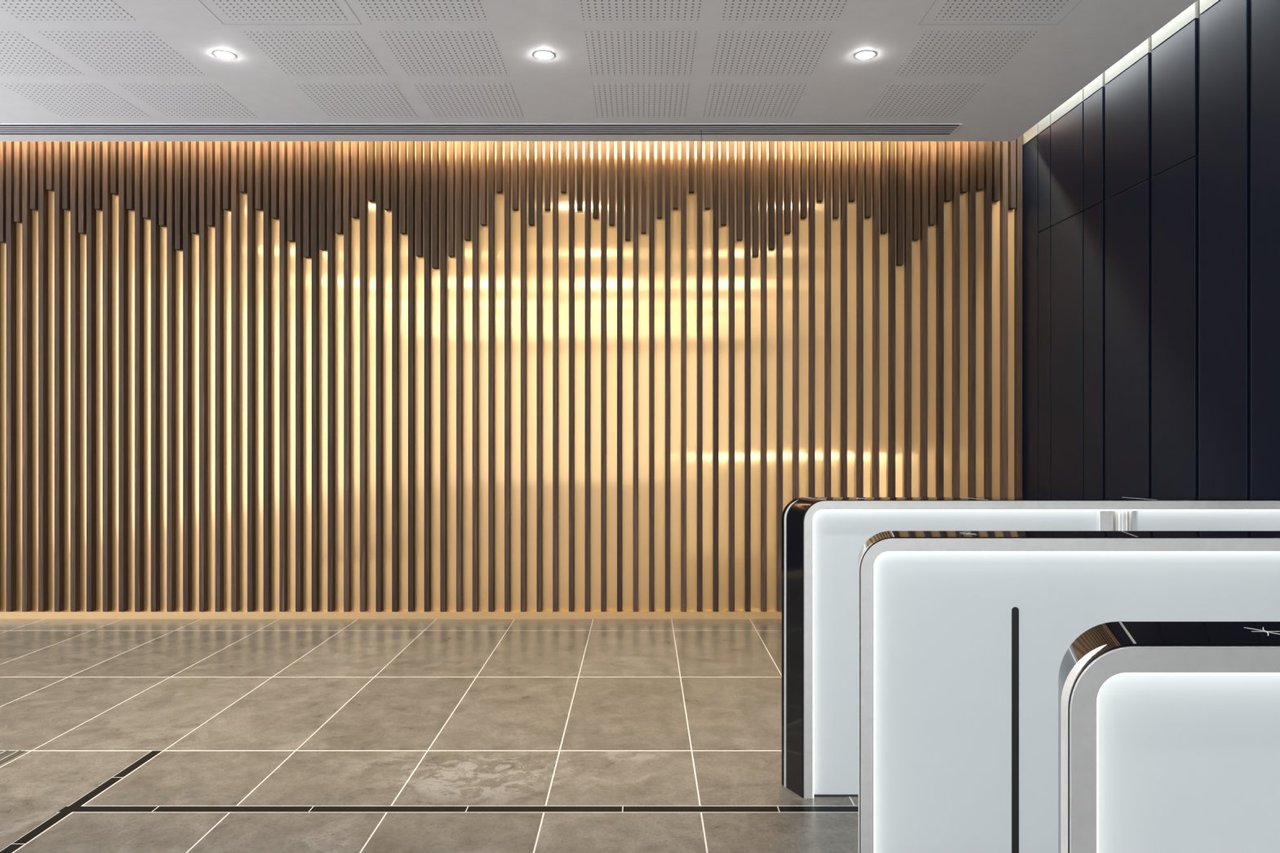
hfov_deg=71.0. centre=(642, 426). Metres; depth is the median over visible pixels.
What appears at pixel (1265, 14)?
wall panel
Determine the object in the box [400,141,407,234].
wooden slat
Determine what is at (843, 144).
wooden slat
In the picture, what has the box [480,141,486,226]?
wooden slat
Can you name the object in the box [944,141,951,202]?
wooden slat
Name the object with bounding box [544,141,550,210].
wooden slat
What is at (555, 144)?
wooden slat
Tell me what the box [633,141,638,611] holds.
wooden slat
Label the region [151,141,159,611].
wooden slat
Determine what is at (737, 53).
ceiling panel
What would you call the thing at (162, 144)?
wooden slat
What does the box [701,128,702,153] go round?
hanging cable
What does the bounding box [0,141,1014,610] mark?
wall
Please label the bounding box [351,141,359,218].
wooden slat
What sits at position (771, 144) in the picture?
wooden slat
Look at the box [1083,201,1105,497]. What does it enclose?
wall panel
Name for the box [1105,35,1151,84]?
panel
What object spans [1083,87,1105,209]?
wall panel
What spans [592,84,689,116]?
ceiling panel
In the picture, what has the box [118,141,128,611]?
wooden slat
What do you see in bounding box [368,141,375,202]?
wooden slat
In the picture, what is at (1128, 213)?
wall panel
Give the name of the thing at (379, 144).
wooden slat
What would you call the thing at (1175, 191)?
wall panel
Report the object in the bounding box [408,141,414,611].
wooden slat
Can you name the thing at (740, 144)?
wooden slat
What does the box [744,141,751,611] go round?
wooden slat
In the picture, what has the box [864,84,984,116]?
ceiling panel
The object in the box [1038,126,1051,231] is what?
wall panel
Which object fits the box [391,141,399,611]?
wooden slat
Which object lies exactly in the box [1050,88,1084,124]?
panel
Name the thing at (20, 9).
ceiling panel
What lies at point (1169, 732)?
security gate
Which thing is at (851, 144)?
wooden slat
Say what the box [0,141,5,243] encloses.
wooden slat
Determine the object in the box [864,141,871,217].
wooden slat
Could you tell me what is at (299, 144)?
wooden slat
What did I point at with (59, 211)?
wooden slat
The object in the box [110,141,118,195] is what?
wooden slat
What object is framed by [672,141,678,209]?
wooden slat
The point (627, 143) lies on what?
wooden slat
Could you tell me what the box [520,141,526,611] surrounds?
wooden slat
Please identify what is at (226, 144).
wooden slat
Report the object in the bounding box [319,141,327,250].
wooden slat
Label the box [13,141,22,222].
wooden slat
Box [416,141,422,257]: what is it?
wooden slat
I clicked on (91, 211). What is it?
wooden slat
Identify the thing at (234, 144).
wooden slat
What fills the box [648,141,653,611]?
wooden slat
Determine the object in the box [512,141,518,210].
wooden slat
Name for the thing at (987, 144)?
wooden slat
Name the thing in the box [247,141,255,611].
wooden slat
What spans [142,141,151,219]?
wooden slat
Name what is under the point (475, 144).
wooden slat
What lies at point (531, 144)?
wooden slat
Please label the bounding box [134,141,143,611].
wooden slat
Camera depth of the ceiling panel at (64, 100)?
5.85 m
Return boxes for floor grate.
[0,750,25,764]
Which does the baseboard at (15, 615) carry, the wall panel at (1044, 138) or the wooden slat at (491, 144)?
the wooden slat at (491, 144)
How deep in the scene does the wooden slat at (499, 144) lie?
6.87 m
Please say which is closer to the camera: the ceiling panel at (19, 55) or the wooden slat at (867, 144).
the ceiling panel at (19, 55)
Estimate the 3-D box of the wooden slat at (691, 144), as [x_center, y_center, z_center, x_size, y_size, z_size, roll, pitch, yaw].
[0.381,-2.032,6.900,0.039,0.467,0.060,0,0,0]
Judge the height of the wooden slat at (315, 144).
3.683 m
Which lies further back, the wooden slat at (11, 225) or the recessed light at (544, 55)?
the wooden slat at (11, 225)
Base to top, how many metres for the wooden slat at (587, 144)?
3.683 m
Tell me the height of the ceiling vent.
0.004 m
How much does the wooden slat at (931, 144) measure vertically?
0.717 m
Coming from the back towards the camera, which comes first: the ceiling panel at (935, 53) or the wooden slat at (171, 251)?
the wooden slat at (171, 251)
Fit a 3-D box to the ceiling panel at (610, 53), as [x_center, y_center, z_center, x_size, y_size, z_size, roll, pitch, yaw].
[-0.007,-2.134,5.150,0.605,0.001,0.600,0,0,0]
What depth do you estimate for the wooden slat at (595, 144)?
6.87 m
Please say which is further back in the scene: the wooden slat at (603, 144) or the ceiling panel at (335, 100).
the wooden slat at (603, 144)
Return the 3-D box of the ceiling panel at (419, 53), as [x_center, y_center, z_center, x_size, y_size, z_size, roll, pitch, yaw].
[-1.117,-2.134,5.150,0.605,0.001,0.600,0,0,0]
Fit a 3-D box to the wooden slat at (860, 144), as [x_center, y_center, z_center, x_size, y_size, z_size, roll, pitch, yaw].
[1.673,-0.424,6.900,0.039,3.683,0.060,0,0,0]
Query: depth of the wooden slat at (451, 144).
6.87 m
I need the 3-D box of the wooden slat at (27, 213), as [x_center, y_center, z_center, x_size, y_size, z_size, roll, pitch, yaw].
[-4.725,-0.424,6.900,0.039,3.683,0.060,0,0,0]
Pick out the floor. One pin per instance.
(135, 735)
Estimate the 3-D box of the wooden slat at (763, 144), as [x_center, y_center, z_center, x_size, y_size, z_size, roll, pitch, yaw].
[0.934,-0.424,6.900,0.039,3.683,0.060,0,0,0]
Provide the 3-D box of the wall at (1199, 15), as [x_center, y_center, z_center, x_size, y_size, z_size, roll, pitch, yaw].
[3.000,-0.551,-0.485,0.130,4.050,15.030,0,0,0]
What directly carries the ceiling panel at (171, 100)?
attached to the ceiling
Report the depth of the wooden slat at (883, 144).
6.87 m
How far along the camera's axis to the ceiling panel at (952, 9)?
4.59 m
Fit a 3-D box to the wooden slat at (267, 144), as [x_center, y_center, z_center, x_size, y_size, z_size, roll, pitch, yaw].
[-2.880,-0.424,6.900,0.039,3.683,0.060,0,0,0]
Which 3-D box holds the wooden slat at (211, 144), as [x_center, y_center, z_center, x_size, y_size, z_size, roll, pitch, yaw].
[-3.311,-1.903,6.900,0.039,0.726,0.060,0,0,0]
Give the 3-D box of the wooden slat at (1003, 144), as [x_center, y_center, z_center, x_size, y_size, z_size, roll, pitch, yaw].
[2.780,-0.424,6.900,0.039,3.683,0.060,0,0,0]
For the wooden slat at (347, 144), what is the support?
on the baseboard at (15, 615)
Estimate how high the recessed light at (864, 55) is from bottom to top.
0.018 m
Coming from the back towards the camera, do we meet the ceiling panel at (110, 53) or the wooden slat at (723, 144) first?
the wooden slat at (723, 144)
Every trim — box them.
[198,0,361,24]
[918,0,1081,24]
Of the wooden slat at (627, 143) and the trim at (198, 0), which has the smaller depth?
the trim at (198, 0)
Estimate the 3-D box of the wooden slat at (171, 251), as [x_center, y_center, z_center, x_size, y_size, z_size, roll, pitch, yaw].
[-3.618,-0.424,6.900,0.039,3.683,0.060,0,0,0]
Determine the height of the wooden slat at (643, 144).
0.780 m
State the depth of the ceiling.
5.36 m
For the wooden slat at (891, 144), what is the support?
on the baseboard at (15, 615)
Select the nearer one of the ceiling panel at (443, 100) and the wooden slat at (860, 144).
the ceiling panel at (443, 100)
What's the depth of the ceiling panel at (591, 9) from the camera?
4.59 m
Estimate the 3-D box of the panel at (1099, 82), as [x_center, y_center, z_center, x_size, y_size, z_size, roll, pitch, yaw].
[2.925,-2.365,5.809,0.020,0.421,0.243,0,0,0]
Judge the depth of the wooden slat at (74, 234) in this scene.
6.87 m
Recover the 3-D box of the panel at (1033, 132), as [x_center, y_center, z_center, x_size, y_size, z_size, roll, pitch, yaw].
[2.925,-2.365,6.776,0.020,0.421,0.308,0,0,0]
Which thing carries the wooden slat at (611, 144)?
attached to the wall at (563, 198)
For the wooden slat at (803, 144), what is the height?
0.663 m
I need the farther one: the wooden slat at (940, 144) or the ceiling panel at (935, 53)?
the wooden slat at (940, 144)
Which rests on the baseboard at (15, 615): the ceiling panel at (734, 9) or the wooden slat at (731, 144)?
the wooden slat at (731, 144)
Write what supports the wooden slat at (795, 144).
on the baseboard at (15, 615)
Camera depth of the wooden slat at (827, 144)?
6.87 m
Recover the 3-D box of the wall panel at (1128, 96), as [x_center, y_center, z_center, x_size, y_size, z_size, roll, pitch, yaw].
[2.925,-1.788,5.415,0.020,0.717,0.483,0,0,0]
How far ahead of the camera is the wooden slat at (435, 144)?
6.87 m
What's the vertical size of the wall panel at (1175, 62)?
0.717 m
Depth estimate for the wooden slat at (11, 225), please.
6.87 m
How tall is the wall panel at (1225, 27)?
3.621 m
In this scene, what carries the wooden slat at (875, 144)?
on the baseboard at (15, 615)
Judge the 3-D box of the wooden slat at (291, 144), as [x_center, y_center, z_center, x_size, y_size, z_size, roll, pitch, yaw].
[-2.695,-1.845,6.900,0.039,0.842,0.060,0,0,0]
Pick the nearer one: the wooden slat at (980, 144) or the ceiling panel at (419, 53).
the ceiling panel at (419, 53)
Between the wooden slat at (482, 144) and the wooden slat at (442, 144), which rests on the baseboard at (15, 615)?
the wooden slat at (442, 144)
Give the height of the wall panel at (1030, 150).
3.621 m
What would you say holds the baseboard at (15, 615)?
attached to the wall at (563, 198)
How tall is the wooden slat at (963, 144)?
0.467 m
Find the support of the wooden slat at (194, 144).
attached to the wall at (563, 198)
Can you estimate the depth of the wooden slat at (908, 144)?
6.87 m
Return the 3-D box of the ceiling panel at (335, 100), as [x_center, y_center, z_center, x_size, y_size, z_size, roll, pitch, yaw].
[-1.847,-2.134,5.890,0.605,0.001,0.600,0,0,0]
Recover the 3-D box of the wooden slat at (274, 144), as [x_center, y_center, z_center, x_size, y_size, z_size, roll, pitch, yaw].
[-2.818,-1.932,6.900,0.039,0.667,0.060,0,0,0]
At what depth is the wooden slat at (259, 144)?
6.87 m
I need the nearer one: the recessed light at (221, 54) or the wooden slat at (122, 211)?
the recessed light at (221, 54)
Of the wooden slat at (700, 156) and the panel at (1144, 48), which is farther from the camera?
the wooden slat at (700, 156)
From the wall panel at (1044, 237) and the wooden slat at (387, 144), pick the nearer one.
the wall panel at (1044, 237)
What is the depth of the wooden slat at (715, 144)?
6.87 m
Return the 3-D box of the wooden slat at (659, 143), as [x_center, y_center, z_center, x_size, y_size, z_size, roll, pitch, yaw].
[0.135,-1.935,6.900,0.039,0.663,0.060,0,0,0]
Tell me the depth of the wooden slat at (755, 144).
6.87 m
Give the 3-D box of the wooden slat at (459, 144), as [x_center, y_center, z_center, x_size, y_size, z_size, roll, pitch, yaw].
[-1.403,-0.424,6.900,0.039,3.683,0.060,0,0,0]
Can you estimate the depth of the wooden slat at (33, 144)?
6.87 m
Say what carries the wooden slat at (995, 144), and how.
attached to the wall at (563, 198)
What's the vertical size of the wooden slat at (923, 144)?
3.683 m
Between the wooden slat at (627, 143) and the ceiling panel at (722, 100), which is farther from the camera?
the wooden slat at (627, 143)
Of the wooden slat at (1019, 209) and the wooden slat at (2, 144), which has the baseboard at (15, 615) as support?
the wooden slat at (1019, 209)
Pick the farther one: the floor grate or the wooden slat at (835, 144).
the wooden slat at (835, 144)
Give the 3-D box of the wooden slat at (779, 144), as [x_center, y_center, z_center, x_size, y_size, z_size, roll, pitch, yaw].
[1.057,-0.424,6.900,0.039,3.683,0.060,0,0,0]
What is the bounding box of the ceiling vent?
[0,123,962,135]
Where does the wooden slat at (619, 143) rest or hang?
on the baseboard at (15, 615)
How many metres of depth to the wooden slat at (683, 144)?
6.87 m
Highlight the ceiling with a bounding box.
[0,0,1197,141]
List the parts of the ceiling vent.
blade, blade, blade, blade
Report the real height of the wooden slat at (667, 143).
3.683 m
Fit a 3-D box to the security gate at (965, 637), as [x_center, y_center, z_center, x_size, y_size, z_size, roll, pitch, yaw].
[1.708,0.882,2.434,2.270,1.183,0.142,0,0,0]
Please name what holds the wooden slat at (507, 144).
on the baseboard at (15, 615)
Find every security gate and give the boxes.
[781,497,1279,798]
[857,530,1279,852]
[1057,621,1279,852]
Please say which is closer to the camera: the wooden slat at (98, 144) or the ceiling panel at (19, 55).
the ceiling panel at (19, 55)
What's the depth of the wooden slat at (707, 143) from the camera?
6.87 m
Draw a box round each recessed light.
[213,50,235,59]
[534,50,554,59]
[855,50,875,59]
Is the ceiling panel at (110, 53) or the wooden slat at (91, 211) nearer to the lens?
the ceiling panel at (110, 53)
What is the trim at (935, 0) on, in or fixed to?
attached to the ceiling
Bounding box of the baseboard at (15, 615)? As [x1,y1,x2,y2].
[0,610,781,619]
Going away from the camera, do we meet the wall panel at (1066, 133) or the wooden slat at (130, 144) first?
the wall panel at (1066, 133)
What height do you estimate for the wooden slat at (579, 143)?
0.601 m
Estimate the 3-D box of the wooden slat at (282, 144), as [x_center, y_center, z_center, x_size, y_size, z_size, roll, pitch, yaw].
[-2.757,-0.424,6.900,0.039,3.683,0.060,0,0,0]
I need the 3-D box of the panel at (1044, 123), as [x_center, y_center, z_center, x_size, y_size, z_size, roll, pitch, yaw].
[2.925,-2.365,6.514,0.020,0.421,0.191,0,0,0]
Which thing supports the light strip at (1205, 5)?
attached to the wall at (1199, 15)
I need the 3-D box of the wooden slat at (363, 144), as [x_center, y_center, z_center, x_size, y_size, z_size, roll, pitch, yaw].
[-2.142,-0.424,6.900,0.039,3.683,0.060,0,0,0]
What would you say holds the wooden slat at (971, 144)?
on the baseboard at (15, 615)
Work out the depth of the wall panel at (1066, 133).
6.16 m
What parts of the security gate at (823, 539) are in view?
frame, glass panel, hinge plate, hinge post, glass panel, glass panel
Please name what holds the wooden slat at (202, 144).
on the baseboard at (15, 615)
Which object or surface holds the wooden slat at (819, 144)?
attached to the wall at (563, 198)
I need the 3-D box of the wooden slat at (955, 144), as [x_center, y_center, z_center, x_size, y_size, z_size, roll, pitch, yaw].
[2.411,-0.424,6.900,0.039,3.683,0.060,0,0,0]
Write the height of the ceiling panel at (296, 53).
0.001 m
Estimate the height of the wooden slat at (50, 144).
0.451 m
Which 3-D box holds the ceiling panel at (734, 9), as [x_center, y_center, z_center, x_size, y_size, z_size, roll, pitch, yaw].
[0.723,-2.134,4.410,0.605,0.001,0.600,0,0,0]
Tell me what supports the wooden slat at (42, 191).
on the baseboard at (15, 615)
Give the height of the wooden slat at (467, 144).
0.834 m
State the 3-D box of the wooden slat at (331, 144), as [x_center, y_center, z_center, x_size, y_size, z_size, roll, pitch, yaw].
[-2.388,-0.424,6.900,0.039,3.683,0.060,0,0,0]
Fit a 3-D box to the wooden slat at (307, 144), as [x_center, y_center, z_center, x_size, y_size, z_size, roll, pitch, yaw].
[-2.572,-1.782,6.900,0.039,0.967,0.060,0,0,0]
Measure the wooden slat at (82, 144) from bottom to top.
0.784 m
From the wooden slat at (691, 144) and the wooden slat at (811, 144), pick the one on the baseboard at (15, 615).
the wooden slat at (811, 144)
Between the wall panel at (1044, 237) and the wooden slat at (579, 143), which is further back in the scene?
the wooden slat at (579, 143)
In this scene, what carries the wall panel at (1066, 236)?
attached to the wall at (1199, 15)
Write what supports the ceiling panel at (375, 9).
attached to the ceiling
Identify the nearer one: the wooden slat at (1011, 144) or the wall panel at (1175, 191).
the wall panel at (1175, 191)
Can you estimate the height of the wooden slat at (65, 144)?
0.601 m
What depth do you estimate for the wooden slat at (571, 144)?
6.87 m
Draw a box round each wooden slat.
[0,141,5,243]
[5,141,16,611]
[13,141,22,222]
[22,141,32,611]
[30,141,38,210]
[38,141,48,611]
[46,141,54,191]
[54,141,64,611]
[62,141,70,210]
[70,141,79,611]
[78,141,86,234]
[86,141,96,611]
[94,141,102,210]
[102,141,111,611]
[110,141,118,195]
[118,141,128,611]
[126,141,134,210]
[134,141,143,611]
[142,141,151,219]
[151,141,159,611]
[159,141,166,226]
[166,141,175,611]
[174,141,182,250]
[182,141,191,611]
[191,141,199,234]
[199,141,207,611]
[207,141,214,226]
[214,141,223,611]
[222,141,231,210]
[231,141,239,611]
[239,141,247,193]
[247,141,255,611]
[255,141,263,210]
[263,141,271,611]
[271,141,279,219]
[279,141,287,611]
[287,141,295,241]
[295,141,303,611]
[303,141,311,257]
[311,141,319,611]
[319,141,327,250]
[327,141,335,611]
[335,141,342,234]
[343,141,351,611]
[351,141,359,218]
[360,141,367,611]
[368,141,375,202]
[375,141,382,611]
[383,141,391,210]
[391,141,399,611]
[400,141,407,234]
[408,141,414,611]
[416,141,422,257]
[424,141,431,611]
[431,141,439,268]
[440,141,446,611]
[448,141,454,257]
[456,141,462,611]
[464,141,471,240]
[472,141,478,611]
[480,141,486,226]
[488,141,494,611]
[496,141,502,193]
[504,141,511,611]
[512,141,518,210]
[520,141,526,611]
[528,141,534,226]
[536,141,542,611]
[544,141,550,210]
[552,141,558,611]
[560,141,566,193]
[568,141,574,611]
[577,141,582,210]
[584,141,590,611]
[592,141,598,218]
[600,141,606,611]
[608,141,614,226]
[617,141,622,611]
[625,141,630,240]
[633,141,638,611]
[640,141,646,234]
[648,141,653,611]
[657,141,662,218]
[665,141,670,611]
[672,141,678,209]
[680,141,686,611]
[688,141,694,193]
[697,141,702,611]
[705,141,710,209]
[712,141,718,611]
[720,141,726,226]
[728,141,734,611]
[737,141,742,240]
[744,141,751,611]
[752,141,758,257]
[760,141,766,611]
[768,141,774,249]
[776,141,782,611]
[784,141,791,234]
[792,141,799,499]
[800,141,807,218]
[808,141,814,497]
[816,141,822,202]
[824,141,831,497]
[832,141,839,218]
[840,141,847,497]
[848,141,855,202]
[856,141,863,497]
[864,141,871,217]
[872,141,879,497]
[880,141,887,234]
[888,141,895,497]
[896,141,903,266]
[904,141,911,497]
[911,141,919,240]
[920,141,927,497]
[928,141,935,226]
[936,141,943,497]
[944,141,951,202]
[951,141,959,497]
[960,141,968,193]
[968,141,975,497]
[976,141,983,191]
[983,141,991,497]
[991,141,999,202]
[1000,141,1008,497]
[1008,139,1016,209]
[1014,134,1022,497]
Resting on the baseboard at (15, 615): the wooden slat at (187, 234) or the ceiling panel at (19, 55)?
the wooden slat at (187, 234)
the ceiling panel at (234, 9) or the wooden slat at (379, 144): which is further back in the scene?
the wooden slat at (379, 144)
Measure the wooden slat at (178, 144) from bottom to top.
0.909 m
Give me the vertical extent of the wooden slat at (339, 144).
0.784 m
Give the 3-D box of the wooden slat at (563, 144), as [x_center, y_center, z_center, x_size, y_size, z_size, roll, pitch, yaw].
[-0.604,-2.032,6.900,0.039,0.467,0.060,0,0,0]
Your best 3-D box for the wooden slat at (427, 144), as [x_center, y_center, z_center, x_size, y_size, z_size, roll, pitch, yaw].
[-1.649,-0.424,6.900,0.039,3.683,0.060,0,0,0]
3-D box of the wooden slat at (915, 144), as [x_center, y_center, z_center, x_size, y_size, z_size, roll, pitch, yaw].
[2.103,-1.849,6.900,0.039,0.834,0.060,0,0,0]
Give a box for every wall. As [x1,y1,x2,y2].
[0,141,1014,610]
[1104,0,1251,497]
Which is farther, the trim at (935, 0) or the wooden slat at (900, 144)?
the wooden slat at (900, 144)
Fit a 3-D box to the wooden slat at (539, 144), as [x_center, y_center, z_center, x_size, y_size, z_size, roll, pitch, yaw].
[-0.788,-0.424,6.900,0.039,3.683,0.060,0,0,0]
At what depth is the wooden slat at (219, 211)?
6.87 m
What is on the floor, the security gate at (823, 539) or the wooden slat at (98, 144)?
the security gate at (823, 539)
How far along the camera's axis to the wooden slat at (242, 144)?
6.87 m
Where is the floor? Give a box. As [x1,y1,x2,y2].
[0,619,857,852]
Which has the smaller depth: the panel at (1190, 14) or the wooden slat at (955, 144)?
the panel at (1190, 14)
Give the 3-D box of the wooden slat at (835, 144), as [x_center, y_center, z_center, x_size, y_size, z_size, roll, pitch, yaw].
[1.488,-1.935,6.900,0.039,0.663,0.060,0,0,0]
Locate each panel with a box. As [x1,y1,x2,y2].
[0,0,135,19]
[0,31,84,75]
[2,84,150,116]
[40,31,204,75]
[119,84,256,116]
[213,0,346,19]
[244,31,387,75]
[297,84,417,116]
[358,0,486,19]
[379,31,507,75]
[414,84,524,116]
[580,0,701,19]
[584,31,696,75]
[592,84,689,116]
[702,84,806,116]
[711,31,831,75]
[722,0,846,19]
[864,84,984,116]
[894,31,1036,75]
[933,0,1068,19]
[1022,122,1039,146]
[1022,135,1039,497]
[1038,113,1051,133]
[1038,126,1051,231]
[1038,227,1050,497]
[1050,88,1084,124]
[1050,102,1084,226]
[1050,211,1083,497]
[1083,71,1105,100]
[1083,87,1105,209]
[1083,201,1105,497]
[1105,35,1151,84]
[1105,53,1151,199]
[1105,179,1151,497]
[1151,0,1198,49]
[1151,19,1198,176]
[1151,156,1198,497]
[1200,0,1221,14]
[1200,0,1250,497]
[1251,0,1279,497]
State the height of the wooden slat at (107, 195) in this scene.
3.683 m
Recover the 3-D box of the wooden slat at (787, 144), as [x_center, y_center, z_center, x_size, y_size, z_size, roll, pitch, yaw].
[1.119,-1.876,6.900,0.039,0.780,0.060,0,0,0]

